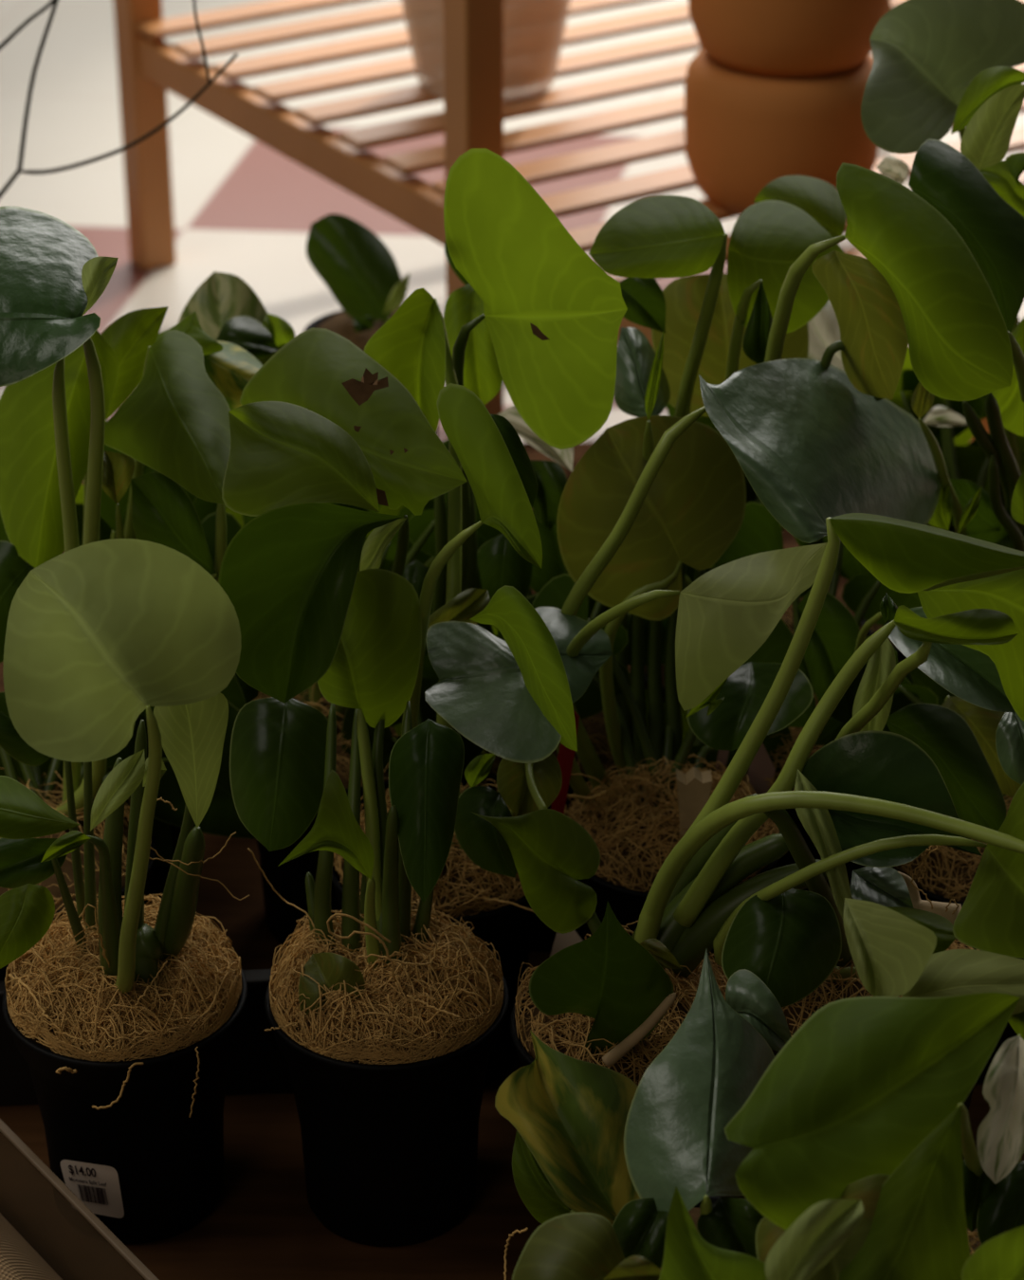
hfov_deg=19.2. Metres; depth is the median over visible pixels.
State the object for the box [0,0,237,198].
plant
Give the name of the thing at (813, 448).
potted plant
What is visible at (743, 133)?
terracotta pot
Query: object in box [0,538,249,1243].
potted plant
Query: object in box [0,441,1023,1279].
wooden shelf
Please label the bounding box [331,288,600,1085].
potted plant
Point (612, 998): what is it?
potted plant
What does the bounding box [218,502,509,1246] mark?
potted plant
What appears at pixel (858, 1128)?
potted plant
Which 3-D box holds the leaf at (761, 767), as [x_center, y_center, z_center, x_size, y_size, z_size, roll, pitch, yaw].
[0.142,0.078,1.741,0.019,0.055,0.001,0,28,0]
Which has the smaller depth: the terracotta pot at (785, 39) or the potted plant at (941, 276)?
the potted plant at (941, 276)
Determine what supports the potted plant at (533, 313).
on the wooden shelf at (263, 1225)
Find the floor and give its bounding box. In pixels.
[0,0,1023,441]
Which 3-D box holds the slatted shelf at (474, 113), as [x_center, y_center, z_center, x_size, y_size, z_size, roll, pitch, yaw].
[0.309,-0.722,2.647,0.986,0.950,1.018,-17,32,-29]
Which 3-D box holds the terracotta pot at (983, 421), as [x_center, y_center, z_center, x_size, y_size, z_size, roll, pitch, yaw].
[0.345,-0.115,2.261,0.158,0.140,0.158,0,28,0]
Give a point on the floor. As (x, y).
(244, 209)
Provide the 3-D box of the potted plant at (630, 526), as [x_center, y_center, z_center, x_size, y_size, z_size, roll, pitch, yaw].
[0.077,0.050,1.683,0.195,0.392,0.236,0,28,0]
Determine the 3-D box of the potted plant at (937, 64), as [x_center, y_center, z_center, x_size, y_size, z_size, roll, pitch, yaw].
[0.315,-0.169,1.940,0.171,0.537,0.387,11,30,19]
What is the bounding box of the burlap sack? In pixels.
[0,1213,62,1279]
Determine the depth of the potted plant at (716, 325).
1.72 m
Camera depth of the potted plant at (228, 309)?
1.85 m
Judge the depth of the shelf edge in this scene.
1.55 m
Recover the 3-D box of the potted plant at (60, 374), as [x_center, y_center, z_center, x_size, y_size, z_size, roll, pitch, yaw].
[-0.248,-0.003,1.680,0.204,0.488,0.186,-18,33,-31]
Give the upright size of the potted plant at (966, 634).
0.403 m
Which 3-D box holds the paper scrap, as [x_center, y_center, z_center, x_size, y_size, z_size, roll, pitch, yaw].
[0.031,0.172,1.678,0.019,0.028,0.001,0,28,0]
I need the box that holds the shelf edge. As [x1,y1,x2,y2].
[0,1118,158,1279]
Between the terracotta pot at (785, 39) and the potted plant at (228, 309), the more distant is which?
the terracotta pot at (785, 39)
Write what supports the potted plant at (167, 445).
on the wooden shelf at (263, 1225)
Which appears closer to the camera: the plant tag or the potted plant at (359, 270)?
the plant tag
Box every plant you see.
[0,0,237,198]
[0,205,255,981]
[0,306,230,905]
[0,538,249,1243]
[177,271,403,536]
[201,327,502,946]
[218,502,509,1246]
[303,213,438,435]
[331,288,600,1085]
[402,147,713,950]
[494,949,791,1279]
[495,406,827,974]
[509,512,1023,1213]
[588,175,846,702]
[627,357,954,898]
[642,730,1023,1111]
[724,992,1023,1279]
[764,138,1023,663]
[814,566,1023,1083]
[860,0,1023,474]
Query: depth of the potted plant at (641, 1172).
1.36 m
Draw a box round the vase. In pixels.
[401,0,570,103]
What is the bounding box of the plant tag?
[550,710,579,814]
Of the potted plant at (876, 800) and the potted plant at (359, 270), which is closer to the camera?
the potted plant at (876, 800)
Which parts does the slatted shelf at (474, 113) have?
post, rail, post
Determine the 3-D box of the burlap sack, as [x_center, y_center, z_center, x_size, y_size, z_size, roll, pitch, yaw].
[-0.330,0.353,1.469,0.260,0.057,0.251,-19,34,-32]
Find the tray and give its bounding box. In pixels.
[0,969,293,1106]
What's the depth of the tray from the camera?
1.69 m
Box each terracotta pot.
[684,48,878,215]
[688,0,891,78]
[969,418,989,442]
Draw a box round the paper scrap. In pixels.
[549,930,582,956]
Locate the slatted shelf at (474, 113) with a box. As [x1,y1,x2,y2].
[113,0,1023,414]
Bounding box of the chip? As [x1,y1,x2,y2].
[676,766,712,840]
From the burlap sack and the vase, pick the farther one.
the vase
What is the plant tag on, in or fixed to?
in the potted plant at (512, 859)

